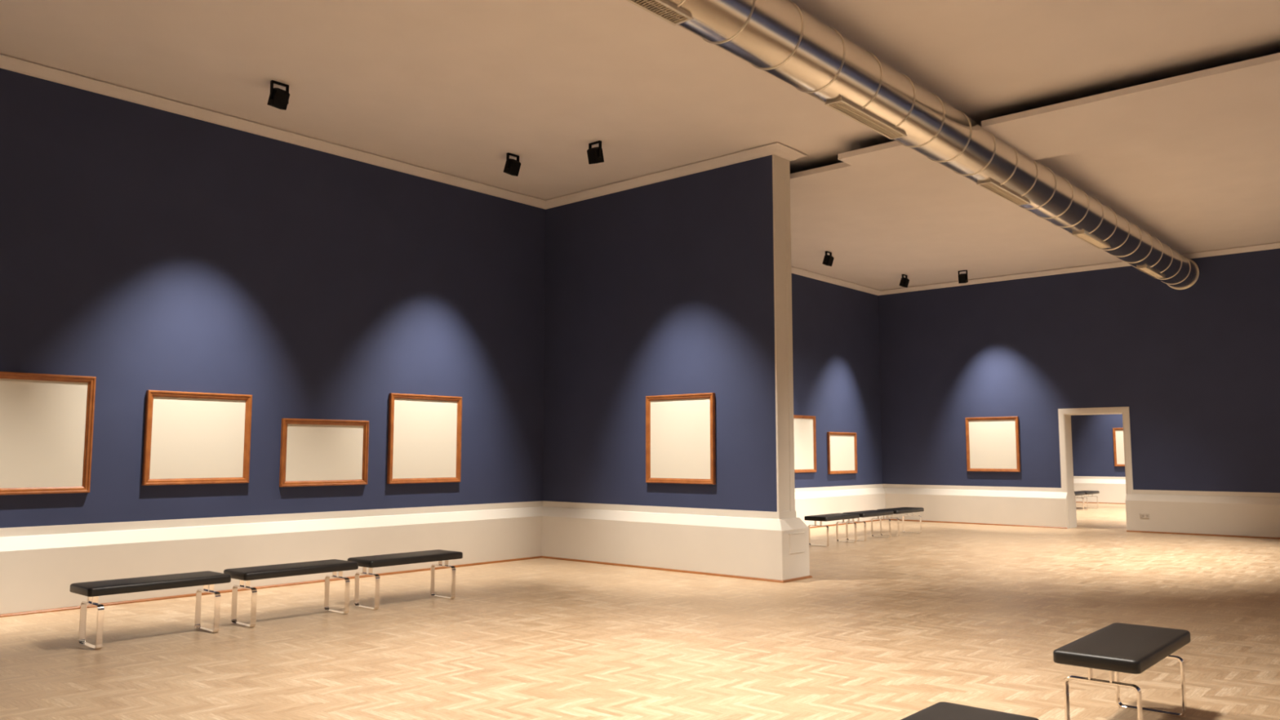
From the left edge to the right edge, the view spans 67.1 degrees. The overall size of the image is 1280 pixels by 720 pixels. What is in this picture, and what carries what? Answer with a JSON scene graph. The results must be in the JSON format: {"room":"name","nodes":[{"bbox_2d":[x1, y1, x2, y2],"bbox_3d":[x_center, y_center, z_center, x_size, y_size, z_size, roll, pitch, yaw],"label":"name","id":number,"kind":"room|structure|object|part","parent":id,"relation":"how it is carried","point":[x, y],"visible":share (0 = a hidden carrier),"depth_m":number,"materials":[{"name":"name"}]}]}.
{"room":"museum","nodes":[
{"label":"museum","id":0,"kind":"room"},
{"bbox_2d":[0,67,882,528],"bbox_3d":[2.081,0.661,18.616,0.300,5.280,32.924,-5,-7,41],"label":"wall","id":1,"kind":"structure","parent":0,"point":[143,248],"depth_m":11.19,"materials":[{"name":"blue paint"}]},
{"bbox_2d":[0,371,96,494],"bbox_3d":[-5.857,0.703,9.229,0.050,1.155,1.133,-5,-7,41],"label":"picture frame","id":2,"kind":"object","parent":1,"relation":"attached to","point":[46,420],"visible":1,"depth_m":9.34,"materials":[{"name":"white paper"}]},
{"bbox_2d":[142,390,252,485],"bbox_3d":[-4.775,0.848,10.456,0.050,0.988,1.133,-5,-7,41],"label":"picture frame","id":3,"kind":"object","parent":1,"relation":"attached to","point":[191,437],"visible":1,"depth_m":10.43,"materials":[{"name":"white paper"}]},
{"bbox_2d":[0,555,542,617],"bbox_3d":[-4.841,2.471,10.061,0.025,0.025,10.411,-5,-7,41],"label":"trim","id":4,"kind":"structure","parent":1,"relation":"attached to","point":[538,557],"depth_m":10.58,"materials":[{"name":"brown wood"}]},
{"bbox_2d":[0,501,542,614],"bbox_3d":[-4.896,2.087,10.147,0.122,0.805,10.654,-5,-7,41],"label":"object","id":5,"kind":"structure","parent":1,"relation":"attached to","point":[39,565],"depth_m":10.62,"materials":[{"name":"beige paint"}]},
{"bbox_2d":[0,53,545,208],"bbox_3d":[-4.880,-2.724,10.599,0.165,0.090,10.654,-5,-7,41],"label":"trim","id":6,"kind":"structure","parent":1,"relation":"attached to","point":[7,63],"depth_m":10.98,"materials":[{"name":"paint"}]},
{"bbox_2d":[279,417,368,486],"bbox_3d":[-3.771,1.111,11.583,0.050,0.790,1.145,-5,-7,41],"label":"picture frame","id":7,"kind":"object","parent":1,"relation":"attached to","point":[313,451],"visible":1,"depth_m":11.56,"materials":[{"name":"white paper"}]},
{"bbox_2d":[386,392,462,484],"bbox_3d":[-2.814,1.038,12.689,0.050,1.152,1.136,-5,-7,41],"label":"picture frame","id":8,"kind":"object","parent":1,"relation":"attached to","point":[424,440],"visible":1,"depth_m":12.67,"materials":[{"name":"white paper"}]},
{"bbox_2d":[793,414,816,472],"bbox_3d":[3.268,1.706,19.605,0.050,1.160,1.133,-5,-7,41],"label":"picture frame","id":9,"kind":"object","parent":1,"relation":"attached to","point":[804,426],"visible":0.56,"depth_m":19.73,"materials":[{"name":"white paper"}]},
{"bbox_2d":[791,266,880,295],"bbox_3d":[2.255,-1.936,18.713,0.165,0.090,10.301,-5,-7,41],"label":"trim","id":10,"kind":"structure","parent":1,"relation":"attached to","point":[794,270],"depth_m":20.94,"materials":[{"name":"paint"}]},
{"bbox_2d":[795,484,885,526],"bbox_3d":[2.239,2.875,18.261,0.122,0.805,10.301,-5,-7,41],"label":"baseboard","id":11,"kind":"structure","parent":1,"relation":"attached to","point":[809,501],"depth_m":20.44,"materials":[{"name":"beige paint"}]},
{"bbox_2d":[826,431,857,474],"bbox_3d":[4.383,2.011,20.856,0.050,0.890,1.190,-5,-7,41],"label":"picture frame","id":12,"kind":"object","parent":1,"relation":"attached to","point":[842,446],"visible":1,"depth_m":20.84,"materials":[{"name":"white paper"}]},
{"bbox_2d":[809,519,886,528],"bbox_3d":[2.294,3.259,18.175,0.025,0.025,10.058,-5,-7,41],"label":"trim","id":13,"kind":"structure","parent":1,"relation":"attached to","point":[877,519],"depth_m":20.44,"materials":[{"name":"brown wood"}]},
{"bbox_2d":[0,502,1279,719],"bbox_3d":[6.957,2.937,14.107,13.260,0.120,32.924,-5,-7,41],"label":"floor","id":14,"kind":"structure","parent":0,"point":[893,628],"depth_m":7.68,"materials":[{"name":"brown wood"}]},
{"bbox_2d":[70,570,231,649],"bbox_3d":[-3.991,2.031,7.890,0.420,0.482,1.122,-5,-7,41],"label":"bench","id":15,"kind":"object","parent":14,"relation":"on","point":[92,589],"visible":1,"depth_m":7.73,"materials":[{"name":"black leather"}]},
{"bbox_3d":[-4.331,1.870,7.595,0.012,0.083,0.042,-5,-7,41],"label":"post","id":16,"kind":"part","parent":15,"relation":"part of","materials":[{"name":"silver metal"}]},
{"bbox_3d":[-4.292,2.071,7.541,0.365,0.335,0.046,-5,-7,41],"label":"leg","id":17,"kind":"part","parent":15,"relation":"part of","materials":[{"name":"silver metal"}]},
{"bbox_3d":[-4.253,1.863,7.526,0.012,0.083,0.042,-5,-7,41],"label":"post","id":18,"kind":"part","parent":15,"relation":"part of","materials":[{"name":"silver metal"}]},
{"bbox_3d":[-3.991,1.827,7.910,0.420,0.072,1.122,-5,-7,41],"label":"seat","id":19,"kind":"part","parent":15,"relation":"part of","materials":[{"name":"black leather"}]},
{"bbox_3d":[-3.729,1.936,8.279,0.012,0.083,0.042,-5,-7,41],"label":"post","id":20,"kind":"part","parent":15,"relation":"part of","materials":[{"name":"silver metal"}]},
{"bbox_3d":[-3.690,2.137,8.225,0.365,0.335,0.046,-5,-7,41],"label":"leg","id":21,"kind":"part","parent":15,"relation":"part of","materials":[{"name":"silver metal"}]},
{"bbox_3d":[-3.651,1.930,8.211,0.012,0.083,0.042,-5,-7,41],"label":"post","id":22,"kind":"part","parent":15,"relation":"part of","materials":[{"name":"silver metal"}]},
{"bbox_2d":[223,559,358,627],"bbox_3d":[-3.182,2.122,8.825,0.420,0.482,1.122,-5,-7,41],"label":"bench","id":23,"kind":"object","parent":14,"relation":"on","point":[246,575],"visible":0.98,"depth_m":8.65,"materials":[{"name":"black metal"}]},
{"bbox_3d":[-3.522,1.961,8.530,0.012,0.083,0.042,-5,-7,41],"label":"post","id":24,"kind":"part","parent":23,"relation":"part of","materials":[{"name":"silver metal"}]},
{"bbox_3d":[-3.483,2.161,8.476,0.365,0.335,0.046,-5,-7,41],"label":"leg","id":25,"kind":"part","parent":23,"relation":"part of","materials":[{"name":"silver metal"}]},
{"bbox_3d":[-3.444,1.954,8.462,0.012,0.083,0.042,-5,-7,41],"label":"post","id":26,"kind":"part","parent":23,"relation":"part of","materials":[{"name":"silver metal"}]},
{"bbox_3d":[-3.182,1.918,8.845,0.420,0.072,1.122,-5,-7,41],"label":"seat","id":27,"kind":"part","parent":23,"relation":"part of","materials":[{"name":"black leather"}]},
{"bbox_3d":[-2.920,2.027,9.214,0.012,0.083,0.042,-5,-7,41],"label":"post","id":28,"kind":"part","parent":23,"relation":"part of","materials":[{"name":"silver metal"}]},
{"bbox_3d":[-2.881,2.228,9.161,0.365,0.335,0.046,-5,-7,41],"label":"leg","id":29,"kind":"part","parent":23,"relation":"part of","materials":[{"name":"silver metal"}]},
{"bbox_3d":[-2.842,2.021,9.146,0.012,0.083,0.042,-5,-7,41],"label":"post","id":30,"kind":"part","parent":23,"relation":"part of","materials":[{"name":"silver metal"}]},
{"bbox_2d":[347,549,462,609],"bbox_3d":[-2.366,2.213,9.761,0.420,0.482,1.122,-5,-7,41],"label":"bench","id":31,"kind":"object","parent":14,"relation":"on","point":[402,558],"visible":0.99,"depth_m":9.60,"materials":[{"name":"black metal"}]},
{"bbox_3d":[-2.706,2.051,9.466,0.012,0.083,0.042,-5,-7,41],"label":"post","id":32,"kind":"part","parent":31,"relation":"part of","materials":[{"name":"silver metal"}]},
{"bbox_3d":[-2.667,2.252,9.412,0.365,0.335,0.046,-5,-7,41],"label":"leg","id":33,"kind":"part","parent":31,"relation":"part of","materials":[{"name":"silver metal"}]},
{"bbox_3d":[-2.627,2.045,9.397,0.012,0.083,0.042,-5,-7,41],"label":"post","id":34,"kind":"part","parent":31,"relation":"part of","materials":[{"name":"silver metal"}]},
{"bbox_3d":[-2.366,2.009,9.781,0.420,0.072,1.122,-5,-7,41],"label":"seat","id":35,"kind":"part","parent":31,"relation":"part of","materials":[{"name":"black leather"}]},
{"bbox_3d":[-2.065,2.319,10.096,0.365,0.335,0.046,-5,-7,41],"label":"leg","id":36,"kind":"part","parent":31,"relation":"part of","materials":[{"name":"silver metal"}]},
{"bbox_3d":[-2.026,2.111,10.082,0.012,0.083,0.042,-5,-7,41],"label":"post","id":37,"kind":"part","parent":31,"relation":"part of","materials":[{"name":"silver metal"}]},
{"bbox_2d":[804,513,859,546],"bbox_3d":[3.214,2.827,16.091,0.420,0.482,1.122,-5,-7,41],"label":"bench","id":38,"kind":"object","parent":14,"relation":"on","point":[831,517],"visible":0.98,"depth_m":15.87,"materials":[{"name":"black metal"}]},
{"bbox_3d":[2.913,2.867,15.741,0.365,0.335,0.046,-5,-7,41],"label":"leg","id":39,"kind":"part","parent":38,"relation":"part of","materials":[{"name":"silver metal"}]},
{"bbox_3d":[3.214,2.623,16.110,0.420,0.072,1.122,-5,-7,41],"label":"seat","id":40,"kind":"part","parent":38,"relation":"part of","materials":[{"name":"black leather"}]},
{"bbox_3d":[3.515,2.933,16.426,0.365,0.335,0.046,-5,-7,41],"label":"leg","id":41,"kind":"part","parent":38,"relation":"part of","materials":[{"name":"silver metal"}]},
{"bbox_2d":[842,510,893,541],"bbox_3d":[4.037,2.918,17.027,0.420,0.482,1.122,-5,-7,41],"label":"bench","id":42,"kind":"object","parent":14,"relation":"on","point":[866,513],"visible":0.89,"depth_m":16.83,"materials":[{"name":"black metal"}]},
{"bbox_3d":[3.736,2.958,16.677,0.365,0.335,0.046,-5,-7,41],"label":"leg","id":43,"kind":"part","parent":42,"relation":"part of","materials":[{"name":"silver metal"}]},
{"bbox_3d":[4.037,2.714,17.047,0.420,0.072,1.122,-5,-7,41],"label":"seat","id":44,"kind":"part","parent":42,"relation":"part of","materials":[{"name":"black leather"}]},
{"bbox_3d":[4.338,3.024,17.362,0.365,0.335,0.046,-5,-7,41],"label":"leg","id":45,"kind":"part","parent":42,"relation":"part of","materials":[{"name":"silver metal"}]},
{"bbox_2d":[876,506,924,536],"bbox_3d":[4.860,3.009,17.963,0.420,0.482,1.122,-5,-7,41],"label":"bench","id":46,"kind":"object","parent":14,"relation":"on","point":[902,509],"visible":0.89,"depth_m":17.81,"materials":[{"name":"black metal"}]},
{"bbox_3d":[4.559,3.048,17.614,0.365,0.335,0.046,-5,-7,41],"label":"leg","id":47,"kind":"part","parent":46,"relation":"part of","materials":[{"name":"silver metal"}]},
{"bbox_3d":[4.860,2.805,17.983,0.420,0.072,1.122,-5,-7,41],"label":"seat","id":48,"kind":"part","parent":46,"relation":"part of","materials":[{"name":"black leather"}]},
{"bbox_3d":[5.161,3.115,18.298,0.365,0.335,0.046,-5,-7,41],"label":"leg","id":49,"kind":"part","parent":46,"relation":"part of","materials":[{"name":"silver metal"}]},
{"bbox_2d":[900,702,1039,719],"bbox_3d":[1.040,1.599,3.441,0.420,0.482,1.122,-5,-7,41],"label":"bench","id":50,"kind":"object","parent":14,"relation":"on","point":[940,710],"visible":1,"depth_m":3.78,"materials":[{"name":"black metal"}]},
{"bbox_2d":[1074,492,1084,510],"bbox_3d":[11.289,3.718,25.273,0.420,0.482,1.122,-5,-7,41],"label":"bench","id":51,"kind":"object","parent":14,"relation":"on","point":[1077,494],"visible":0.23,"depth_m":25.36,"materials":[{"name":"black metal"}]},
{"bbox_3d":[11.289,3.514,25.293,0.420,0.072,1.122,-5,-7,41],"label":"seat","id":52,"kind":"part","parent":51,"relation":"part of","materials":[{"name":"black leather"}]},
{"bbox_2d":[1074,490,1099,510],"bbox_3d":[12.112,3.809,26.209,0.420,0.482,1.122,-5,-7,41],"label":"bench","id":53,"kind":"object","parent":14,"relation":"on","point":[1086,492],"visible":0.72,"depth_m":26.15,"materials":[{"name":"silver metal"}]},
{"bbox_3d":[11.811,3.849,25.860,0.365,0.335,0.046,-5,-7,41],"label":"leg","id":54,"kind":"part","parent":53,"relation":"part of","materials":[{"name":"silver metal"}]},
{"bbox_3d":[12.112,3.605,26.229,0.420,0.072,1.122,-5,-7,41],"label":"seat","id":55,"kind":"part","parent":53,"relation":"part of","materials":[{"name":"black leather"}]},
{"bbox_3d":[12.413,3.915,26.544,0.365,0.335,0.046,-5,-7,41],"label":"leg","id":56,"kind":"part","parent":53,"relation":"part of","materials":[{"name":"silver metal"}]},
{"bbox_2d":[1053,622,1190,719],"bbox_3d":[2.680,1.780,5.306,0.420,0.482,1.122,-5,-7,41],"label":"bench","id":57,"kind":"object","parent":14,"relation":"on","point":[1115,647],"visible":1,"depth_m":5.09,"materials":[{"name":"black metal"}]},
{"bbox_3d":[2.340,1.619,5.010,0.012,0.083,0.042,-5,-7,41],"label":"post","id":58,"kind":"part","parent":57,"relation":"part of","materials":[{"name":"silver metal"}]},
{"bbox_3d":[2.379,1.820,4.956,0.365,0.335,0.046,-5,-7,41],"label":"leg","id":59,"kind":"part","parent":57,"relation":"part of","materials":[{"name":"silver metal"}]},
{"bbox_3d":[2.418,1.613,4.942,0.012,0.083,0.042,-5,-7,41],"label":"post","id":60,"kind":"part","parent":57,"relation":"part of","materials":[{"name":"silver metal"}]},
{"bbox_3d":[2.680,1.576,5.325,0.420,0.072,1.122,-5,-7,41],"label":"seat","id":61,"kind":"part","parent":57,"relation":"part of","materials":[{"name":"black leather"}]},
{"bbox_3d":[2.981,1.886,5.641,0.365,0.335,0.046,-5,-7,41],"label":"leg","id":62,"kind":"part","parent":57,"relation":"part of","materials":[{"name":"silver metal"}]},
{"bbox_2d":[0,0,1279,290],"bbox_3d":[6.957,-2.453,14.630,13.260,0.150,32.924,-5,-7,41],"label":"ceiling","id":63,"kind":"structure","parent":0,"point":[452,87],"depth_m":10.03,"materials":[{"name":"paint"}]},
{"bbox_2d":[266,80,289,110],"bbox_3d":[-3.698,-2.701,9.874,0.168,0.275,0.185,-5,-7,41],"label":"ceiling spotlight","id":64,"kind":"object","parent":63,"relation":"attached to","point":[278,98],"visible":1,"depth_m":9.82,"materials":[{"name":"black metal"}]},
{"bbox_2d":[503,152,520,176],"bbox_3d":[-1.620,-2.472,12.237,0.168,0.275,0.185,-5,-7,41],"label":"ceiling spotlight","id":65,"kind":"object","parent":63,"relation":"attached to","point":[512,166],"visible":1,"depth_m":12.18,"materials":[{"name":"black metal"}]},
{"bbox_2d":[586,140,604,164],"bbox_3d":[-0.541,-2.518,11.758,0.185,0.275,0.168,-5,-7,41],"label":"ceiling spotlight","id":66,"kind":"object","parent":63,"relation":"attached to","point":[595,155],"visible":1,"depth_m":11.70,"materials":[{"name":"black metal"}]},
{"bbox_2d":[822,250,834,266],"bbox_3d":[3.541,-1.899,18.144,0.168,0.275,0.185,-5,-7,41],"label":"ceiling spotlight","id":67,"kind":"object","parent":63,"relation":"attached to","point":[828,260],"visible":1,"depth_m":18.08,"materials":[{"name":"black metal"}]},
{"bbox_2d":[898,274,909,288],"bbox_3d":[5.611,-1.673,20.468,0.168,0.275,0.185,-5,-7,41],"label":"ceiling spotlight","id":68,"kind":"object","parent":63,"relation":"attached to","point":[904,282],"visible":1,"depth_m":20.41,"materials":[{"name":"black metal"}]},
{"bbox_2d":[626,0,1199,289],"bbox_3d":[3.342,-2.421,10.466,0.618,0.618,21.289,-5,-7,41],"label":"ventilation duct","id":69,"kind":"object","parent":63,"relation":"attached to","point":[780,38],"visible":0.98,"depth_m":9.20,"materials":[{"name":"silver metal"}]},
{"bbox_2d":[626,0,693,26],"bbox_3d":[-0.103,-2.519,6.522,0.172,0.044,1.280,-5,-7,41],"label":"grille","id":70,"kind":"object","parent":69,"relation":"attached to","point":[675,13],"depth_m":6.84,"materials":[{"name":"silver metal"}]},
{"bbox_2d":[824,97,906,139],"bbox_3d":[2.146,-2.271,9.079,0.172,0.044,1.280,-5,-7,41],"label":"grille","id":71,"kind":"object","parent":69,"relation":"attached to","point":[849,107],"depth_m":9.01,"materials":[{"name":"silver metal"}]},
{"bbox_2d":[976,179,1030,205],"bbox_3d":[4.402,-2.022,11.644,0.172,0.044,1.280,-5,-7,41],"label":"grille","id":72,"kind":"object","parent":69,"relation":"attached to","point":[1003,190],"depth_m":11.58,"materials":[{"name":"silver metal"}]},
{"bbox_2d":[1071,231,1111,248],"bbox_3d":[6.667,-1.772,14.221,0.172,0.044,1.280,-5,-7,41],"label":"grille","id":73,"kind":"object","parent":69,"relation":"attached to","point":[1091,237],"depth_m":14.15,"materials":[{"name":"silver metal"}]},
{"bbox_2d":[1136,265,1166,279],"bbox_3d":[8.874,-1.528,16.730,0.172,0.044,1.280,-5,-7,41],"label":"grille","id":74,"kind":"object","parent":69,"relation":"attached to","point":[1153,271],"depth_m":16.67,"materials":[{"name":"silver metal"}]},
{"bbox_2d":[958,270,968,283],"bbox_3d":[6.704,-1.718,20.004,0.185,0.275,0.168,-5,-7,41],"label":"ceiling spotlight","id":75,"kind":"object","parent":63,"relation":"attached to","point":[962,277],"visible":1,"depth_m":19.95,"materials":[{"name":"black metal"}]},
{"bbox_2d":[790,52,1279,208],"bbox_3d":[4.082,-2.511,11.336,12.620,0.068,1.615,-5,-7,41],"label":"ceiling panel","id":76,"kind":"object","parent":63,"relation":"attached to","point":[1247,89],"depth_m":10.45,"materials":[{"name":"paint"}]},
{"bbox_2d":[542,155,777,511],"bbox_3d":[0.221,0.135,13.186,4.087,5.280,0.356,-5,-7,41],"label":"wall","id":77,"kind":"structure","parent":0,"point":[666,287],"depth_m":12.99,"materials":[{"name":"blue paint"}]},
{"bbox_2d":[545,142,777,208],"bbox_3d":[0.119,-2.473,13.181,4.272,0.090,0.165,-5,-7,41],"label":"trim","id":78,"kind":"structure","parent":77,"relation":"attached to","point":[769,149],"depth_m":12.97,"materials":[{"name":"paint"}]},
{"bbox_2d":[542,501,782,580],"bbox_3d":[0.117,2.340,12.745,4.228,0.805,0.122,-5,-7,41],"label":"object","id":79,"kind":"structure","parent":77,"relation":"attached to","point":[741,543],"depth_m":12.48,"materials":[{"name":"beige paint"}]},
{"bbox_2d":[542,555,783,582],"bbox_3d":[0.124,2.718,12.604,4.132,0.025,0.025,-5,-7,41],"label":"trim","id":80,"kind":"structure","parent":77,"relation":"attached to","point":[543,557],"depth_m":12.37,"materials":[{"name":"brown wood"}]},
{"bbox_2d":[645,392,715,484],"bbox_3d":[0.513,1.028,12.568,1.130,1.155,0.050,-5,-7,41],"label":"picture frame","id":81,"kind":"object","parent":77,"relation":"attached to","point":[680,428],"visible":1,"depth_m":12.56,"materials":[{"name":"white paper"}]},
{"bbox_2d":[772,154,795,511],"bbox_3d":[1.768,-0.312,11.869,0.024,4.485,0.364,-5,-7,41],"label":"pillar","id":82,"kind":"structure","parent":77,"relation":"attached to","point":[785,484],"depth_m":11.85,"materials":[{"name":"beige paint"}]},
{"bbox_2d":[773,142,807,160],"bbox_3d":[1.836,-2.585,12.030,0.165,0.090,0.686,-5,-7,41],"label":"trim","id":83,"kind":"structure","parent":77,"relation":"attached to","point":[783,151],"depth_m":12.02,"materials":[{"name":"paint"}]},
{"bbox_2d":[778,511,809,580],"bbox_3d":[1.820,2.226,11.577,0.122,0.805,0.599,-5,-7,41],"label":"baseboard","id":84,"kind":"structure","parent":77,"relation":"attached to","point":[793,565],"depth_m":11.54,"materials":[{"name":"beige paint"}]},
{"bbox_2d":[788,531,804,554],"bbox_3d":[1.876,2.191,11.552,0.022,0.241,0.337,-5,-7,41],"label":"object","id":85,"kind":"structure","parent":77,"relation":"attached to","point":[796,540],"depth_m":11.54,"materials":[{"name":"beige paint"}]},
{"bbox_2d":[782,575,812,582],"bbox_3d":[1.875,2.610,11.492,0.025,0.025,0.649,-5,-7,41],"label":"trim","id":86,"kind":"structure","parent":77,"relation":"attached to","point":[806,576],"depth_m":11.48,"materials":[{"name":"brown wood"}]},
{"bbox_2d":[878,248,1279,493],"bbox_3d":[10.466,0.636,18.358,12.660,5.280,0.356,-5,-7,41],"label":"wall","id":87,"kind":"structure","parent":0,"point":[1196,369],"depth_m":19.37,"materials":[{"name":"blue paint"}]},
{"bbox_2d":[883,484,1069,528],"bbox_3d":[7.082,3.119,20.773,4.085,0.805,0.122,-5,-7,41],"label":"baseboard","id":88,"kind":"structure","parent":87,"relation":"attached to","point":[1008,505],"depth_m":20.53,"materials":[{"name":"beige paint"}]},
{"bbox_2d":[886,519,1067,528],"bbox_3d":[7.080,3.498,20.641,3.964,0.025,0.025,-5,-7,41],"label":"trim","id":89,"kind":"structure","parent":87,"relation":"attached to","point":[886,519],"depth_m":20.43,"materials":[{"name":"brown wood"}]},
{"bbox_2d":[964,416,1020,471],"bbox_3d":[7.513,1.798,20.566,1.130,1.158,0.050,-5,-7,41],"label":"picture frame","id":90,"kind":"object","parent":87,"relation":"attached to","point":[993,443],"visible":1,"depth_m":20.56,"materials":[{"name":"white paper"}]},
{"bbox_2d":[1074,493,1076,527],"bbox_3d":[7.397,3.154,21.131,4.085,0.805,0.122,-5,-7,41],"label":"baseboard","id":91,"kind":"structure","parent":87,"relation":"attached to","point":[1074,494],"depth_m":19.80,"materials":[{"name":"beige paint"}]},
{"bbox_2d":[878,242,1279,295],"bbox_3d":[10.294,-1.965,18.413,12.660,0.090,0.165,-5,-7,41],"label":"trim","id":92,"kind":"structure","parent":87,"relation":"attached to","point":[1275,245],"depth_m":19.77,"materials":[{"name":"paint"}]},
{"bbox_2d":[1057,406,1133,528],"bbox_3d":[9.190,2.171,19.330,1.336,2.413,0.424,-5,-7,41],"label":"door frame","id":93,"kind":"structure","parent":87,"relation":"in","point":[1064,415],"depth_m":19.54,"materials":[{"name":"beige paint"}]},
{"bbox_2d":[1141,513,1149,518],"bbox_3d":[9.658,2.979,18.432,0.150,0.090,0.017,-5,-7,41],"label":"wall socket","id":94,"kind":"object","parent":87,"relation":"attached to","point":[1143,515],"visible":1,"depth_m":18.42,"materials":[{"name":"plastic"}]},
{"bbox_2d":[1125,489,1279,537],"bbox_3d":[12.259,2.681,16.263,7.475,0.805,0.122,-5,-7,41],"label":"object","id":95,"kind":"structure","parent":87,"relation":"attached to","point":[1195,512],"depth_m":17.79,"materials":[{"name":"beige paint"}]},
{"bbox_2d":[1126,530,1279,538],"bbox_3d":[12.165,3.068,16.211,7.354,0.025,0.025,-5,-7,41],"label":"trim","id":96,"kind":"structure","parent":87,"relation":"attached to","point":[1126,531],"depth_m":17.74,"materials":[{"name":"brown wood"}]},
{"bbox_2d":[1071,413,1125,476],"bbox_3d":[17.701,1.435,26.585,12.660,5.280,0.300,-5,-7,41],"label":"wall","id":97,"kind":"structure","parent":0,"point":[1092,437],"depth_m":29.56,"materials":[{"name":"blue paint"}]},
{"bbox_2d":[1073,475,1126,502],"bbox_3d":[17.562,3.647,26.211,12.660,0.805,0.122,-5,-7,41],"label":"baseboard","id":98,"kind":"structure","parent":97,"relation":"attached to","point":[1111,489],"depth_m":29.23,"materials":[{"name":"beige paint"}]},
{"bbox_2d":[1075,502,1125,504],"bbox_3d":[17.514,4.029,26.119,12.417,0.025,0.025,-5,-7,41],"label":"trim","id":99,"kind":"structure","parent":97,"relation":"attached to","point":[1076,502],"depth_m":29.16,"materials":[{"name":"brown wood"}]},
{"bbox_2d":[1112,427,1124,466],"bbox_3d":[14.767,2.602,28.814,1.130,1.155,0.050,-5,-7,41],"label":"picture frame","id":100,"kind":"object","parent":97,"relation":"attached to","point":[1117,433],"visible":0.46,"depth_m":29.09,"materials":[{"name":"white paper"}]}
]}

